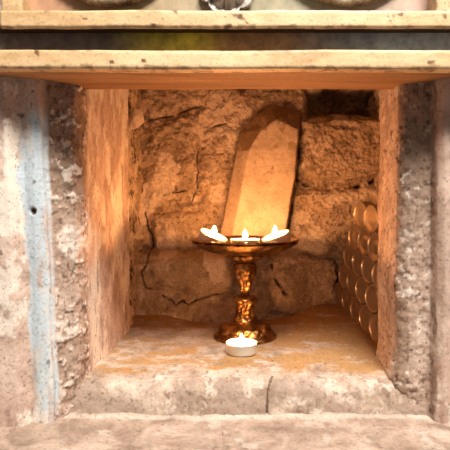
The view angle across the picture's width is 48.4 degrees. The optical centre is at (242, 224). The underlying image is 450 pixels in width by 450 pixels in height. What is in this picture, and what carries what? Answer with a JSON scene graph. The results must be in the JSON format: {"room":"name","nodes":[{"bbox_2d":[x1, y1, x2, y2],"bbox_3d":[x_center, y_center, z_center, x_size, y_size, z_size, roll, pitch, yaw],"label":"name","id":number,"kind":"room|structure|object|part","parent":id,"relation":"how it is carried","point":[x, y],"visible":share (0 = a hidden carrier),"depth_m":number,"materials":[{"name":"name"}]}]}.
{"room":"house of worship","nodes":[
{"label":"house of worship","id":0,"kind":"room"},
{"bbox_2d":[0,0,129,426],"bbox_3d":[-0.238,-0.107,0.550,0.346,0.659,0.148,-2,4,-44],"label":"stone pillar","id":1,"kind":"structure","parent":0,"point":[65,268],"depth_m":0.51,"materials":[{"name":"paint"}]},
{"bbox_2d":[0,412,449,449],"bbox_3d":[0.000,0.227,0.453,0.799,0.062,0.235,0,3,0],"label":"stone ledge","id":2,"kind":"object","parent":1,"relation":"attached to","point":[121,430],"depth_m":0.49,"materials":[{"name":"stone"}]},
{"bbox_2d":[0,72,449,89],"bbox_3d":[0.000,-0.151,0.502,0.799,0.016,0.077,0,3,0],"label":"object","id":3,"kind":"structure","parent":1,"relation":"attached to","point":[87,80],"depth_m":0.50,"materials":[{"name":"brown wood"}]},
{"bbox_2d":[0,0,449,72],"bbox_3d":[0.000,-0.268,0.478,0.800,0.254,0.082,0,3,0],"label":"shelf","id":4,"kind":"object","parent":1,"relation":"attached to","point":[105,36],"visible":1,"depth_m":0.45,"materials":[{"name":"brown wood"}]},
{"bbox_3d":[0.000,-0.149,0.457,0.799,0.018,0.016,0,2,0],"label":"shelf rail","id":5,"kind":"part","parent":4,"relation":"part of","materials":[{"name":"beige wood"}]},
{"bbox_3d":[0.092,-0.182,0.444,0.614,0.016,0.006,0,2,0],"label":"rail","id":6,"kind":"part","parent":4,"relation":"part of","materials":[{"name":"beige wood"}]},
{"bbox_3d":[-0.007,-0.292,0.472,0.395,0.206,0.032,0,2,0],"label":"painted panel","id":7,"kind":"part","parent":4,"relation":"part of","materials":[{"name":"beige wood"}]},
{"bbox_2d":[128,89,143,325],"bbox_3d":[-0.185,-0.049,0.812,0.040,0.459,0.174,0,3,0],"label":"wall","id":8,"kind":"structure","parent":0,"point":[136,179],"depth_m":0.79,"materials":[{"name":"brown stone"}]},
{"bbox_2d":[128,108,144,129],"bbox_3d":[-0.159,-0.157,0.743,0.020,0.034,0.017,-2,3,-43],"label":"chip","id":9,"kind":"object","parent":8,"relation":"attached to","point":[136,118],"visible":0.98,"depth_m":0.74,"materials":[{"name":"beige stone"}]},
{"bbox_2d":[71,303,430,415],"bbox_3d":[0.023,0.168,0.728,0.476,0.065,0.420,0,3,0],"label":"stone ledge","id":10,"kind":"structure","parent":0,"point":[321,359],"depth_m":0.55,"materials":[{"name":"stone"}]},
{"bbox_2d":[226,333,256,356],"bbox_3d":[-0.002,0.146,0.619,0.039,0.024,0.039,0,3,0],"label":"tealight","id":11,"kind":"object","parent":10,"relation":"on","point":[238,347],"visible":1,"depth_m":0.61,"materials":[{"name":"white wax"}]},
{"bbox_2d":[191,235,299,344],"bbox_3d":[0.003,0.087,0.695,0.150,0.137,0.150,0,3,-6],"label":"brass compote","id":12,"kind":"object","parent":10,"relation":"on","point":[244,321],"visible":0.92,"depth_m":0.67,"materials":[{"name":"gold metal"}]},
{"bbox_2d":[198,226,226,242],"bbox_3d":[-0.041,0.016,0.681,0.040,0.031,0.039,2,3,31],"label":"tealight","id":13,"kind":"object","parent":12,"relation":"on","point":[205,235],"visible":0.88,"depth_m":0.67,"materials":[{"name":"white wax"}]},
{"bbox_3d":[0.003,0.092,0.695,0.035,0.081,0.035,0,2,0],"label":"stem","id":14,"kind":"part","parent":12,"relation":"part of","materials":[{"name":"gold metal"}]},
{"bbox_2d":[231,230,259,242],"bbox_3d":[0.003,0.019,0.661,0.039,0.026,0.039,0,3,0],"label":"tealight","id":15,"kind":"object","parent":12,"relation":"on","point":[244,239],"visible":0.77,"depth_m":0.66,"materials":[{"name":"white wax"}]},
{"bbox_2d":[231,238,259,242],"bbox_3d":[0.003,0.025,0.662,0.039,0.013,0.039,0,2,0],"label":"cup","id":16,"kind":"object","parent":15,"relation":"on","point":[234,240],"depth_m":0.65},
{"bbox_2d":[191,235,299,255],"bbox_3d":[0.003,0.030,0.692,0.150,0.022,0.150,0,2,0],"label":"bowl","id":17,"kind":"object","parent":12,"relation":"on","point":[228,248],"depth_m":0.64,"materials":[{"name":"gold metal"}]},
{"bbox_2d":[262,227,290,242],"bbox_3d":[0.046,0.017,0.680,0.040,0.031,0.039,-1,3,-14],"label":"tealight","id":18,"kind":"object","parent":12,"relation":"on","point":[282,235],"visible":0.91,"depth_m":0.67,"materials":[{"name":"white wax"}]},
{"bbox_2d":[334,282,346,305],"bbox_3d":[0.167,0.114,0.830,0.017,0.040,0.040,-1,3,-16],"label":"tealight","id":19,"kind":"object","parent":10,"relation":"on","point":[338,288],"visible":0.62,"depth_m":0.83,"materials":[{"name":"metal"}]},
{"bbox_2d":[341,289,353,312],"bbox_3d":[0.171,0.120,0.790,0.017,0.040,0.040,-1,3,-16],"label":"tealight","id":20,"kind":"object","parent":10,"relation":"on","point":[346,296],"visible":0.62,"depth_m":0.79,"materials":[{"name":"metal"}]},
{"bbox_2d":[338,264,349,287],"bbox_3d":[0.169,0.082,0.805,0.017,0.040,0.040,-1,3,-16],"label":"tealight","id":21,"kind":"object","parent":20,"relation":"on","point":[343,271],"visible":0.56,"depth_m":0.81,"materials":[{"name":"metal"}]},
{"bbox_2d":[349,296,365,322],"bbox_3d":[0.176,0.126,0.750,0.017,0.040,0.040,-1,3,-16],"label":"tealight","id":22,"kind":"object","parent":10,"relation":"on","point":[355,305],"visible":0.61,"depth_m":0.75,"materials":[{"name":"metal"}]},
{"bbox_2d":[346,270,361,295],"bbox_3d":[0.174,0.088,0.764,0.017,0.040,0.040,-1,3,-16],"label":"tealight","id":23,"kind":"object","parent":22,"relation":"on","point":[351,278],"visible":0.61,"depth_m":0.77,"materials":[{"name":"metal"}]},
{"bbox_2d":[343,244,354,269],"bbox_3d":[0.172,0.050,0.779,0.017,0.040,0.040,-1,3,-16],"label":"tealight","id":24,"kind":"object","parent":23,"relation":"on","point":[348,251],"visible":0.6,"depth_m":0.78,"materials":[{"name":"metal"}]},
{"bbox_2d":[358,305,377,332],"bbox_3d":[0.180,0.132,0.709,0.017,0.040,0.040,-1,3,-16],"label":"tealight","id":25,"kind":"object","parent":10,"relation":"on","point":[364,315],"visible":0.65,"depth_m":0.71,"materials":[{"name":"metal"}]},
{"bbox_2d":[355,277,369,303],"bbox_3d":[0.179,0.094,0.724,0.017,0.040,0.040,-1,3,-16],"label":"tealight","id":26,"kind":"object","parent":25,"relation":"on","point":[361,285],"visible":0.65,"depth_m":0.73,"materials":[{"name":"metal"}]},
{"bbox_2d":[351,250,364,275],"bbox_3d":[0.177,0.056,0.739,0.017,0.040,0.040,-1,3,-16],"label":"tealight","id":27,"kind":"object","parent":26,"relation":"on","point":[357,257],"visible":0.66,"depth_m":0.74,"materials":[{"name":"metal"}]},
{"bbox_2d":[348,224,360,249],"bbox_3d":[0.175,0.018,0.754,0.017,0.040,0.040,-1,3,-16],"label":"tealight","id":28,"kind":"object","parent":27,"relation":"on","point":[353,232],"visible":0.58,"depth_m":0.76,"materials":[{"name":"metal"}]},
{"bbox_2d":[369,314,377,342],"bbox_3d":[0.185,0.138,0.669,0.017,0.040,0.040,-1,3,-16],"label":"tealight","id":29,"kind":"object","parent":10,"relation":"on","point":[373,322],"visible":0.28,"depth_m":0.67,"materials":[{"name":"metal"}]},
{"bbox_2d":[365,284,377,312],"bbox_3d":[0.183,0.100,0.684,0.017,0.040,0.040,-1,3,-16],"label":"tealight","id":30,"kind":"object","parent":29,"relation":"on","point":[371,300],"visible":0.53,"depth_m":0.69,"materials":[{"name":"metal"}]},
{"bbox_2d":[361,255,376,283],"bbox_3d":[0.181,0.062,0.699,0.017,0.040,0.040,-1,3,-16],"label":"tealight","id":31,"kind":"object","parent":30,"relation":"on","point":[367,264],"visible":0.57,"depth_m":0.70,"materials":[{"name":"metal"}]},
{"bbox_2d":[357,228,371,255],"bbox_3d":[0.179,0.024,0.714,0.017,0.040,0.040,-1,3,-16],"label":"tealight","id":32,"kind":"object","parent":31,"relation":"on","point":[363,235],"visible":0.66,"depth_m":0.72,"materials":[{"name":"metal"}]},
{"bbox_2d":[354,201,373,228],"bbox_3d":[0.178,-0.015,0.728,0.017,0.040,0.040,-1,3,-16],"label":"tealight","id":33,"kind":"object","parent":32,"relation":"on","point":[360,207],"visible":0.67,"depth_m":0.73,"materials":[{"name":"metal"}]},
{"bbox_2d":[371,263,377,289],"bbox_3d":[0.186,0.068,0.658,0.017,0.040,0.040,-1,3,-16],"label":"tealight","id":34,"kind":"object","parent":30,"relation":"on","point":[375,267],"visible":0.14,"depth_m":0.67,"materials":[{"name":"metal"}]},
{"bbox_2d":[367,233,378,261],"bbox_3d":[0.184,0.030,0.673,0.017,0.040,0.040,-1,3,-16],"label":"tealight","id":35,"kind":"object","parent":34,"relation":"on","point":[372,244],"visible":0.51,"depth_m":0.68,"materials":[{"name":"metal"}]},
{"bbox_2d":[363,205,378,232],"bbox_3d":[0.182,-0.009,0.688,0.017,0.040,0.040,-1,3,-16],"label":"tealight","id":36,"kind":"object","parent":35,"relation":"on","point":[370,217],"visible":0.69,"depth_m":0.69,"materials":[{"name":"metal"}]},
{"bbox_2d":[135,89,380,322],"bbox_3d":[0.021,-0.050,0.827,0.480,0.459,0.104,0,3,-9],"label":"wall","id":37,"kind":"structure","parent":0,"point":[189,138],"depth_m":0.83,"materials":[{"name":"brown stone"}]},
{"bbox_2d":[221,104,300,235],"bbox_3d":[0.029,-0.086,0.817,0.135,0.230,0.068,0,3,0],"label":"stone slab","id":38,"kind":"object","parent":37,"relation":"on","point":[263,178],"visible":0.91,"depth_m":0.80,"materials":[{"name":"beige stone"}]},
{"bbox_2d":[367,89,379,204],"bbox_3d":[0.222,-0.046,0.746,0.011,0.459,0.305,0,3,0],"label":"wall","id":39,"kind":"structure","parent":0,"point":[373,104],"depth_m":0.84,"materials":[{"name":"brown stone"}]},
{"bbox_2d":[375,78,449,425],"bbox_3d":[0.279,-0.107,0.547,0.246,0.659,0.120,0,3,0],"label":"stone pillar","id":40,"kind":"structure","parent":0,"point":[413,271],"depth_m":0.52,"materials":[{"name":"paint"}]}
]}

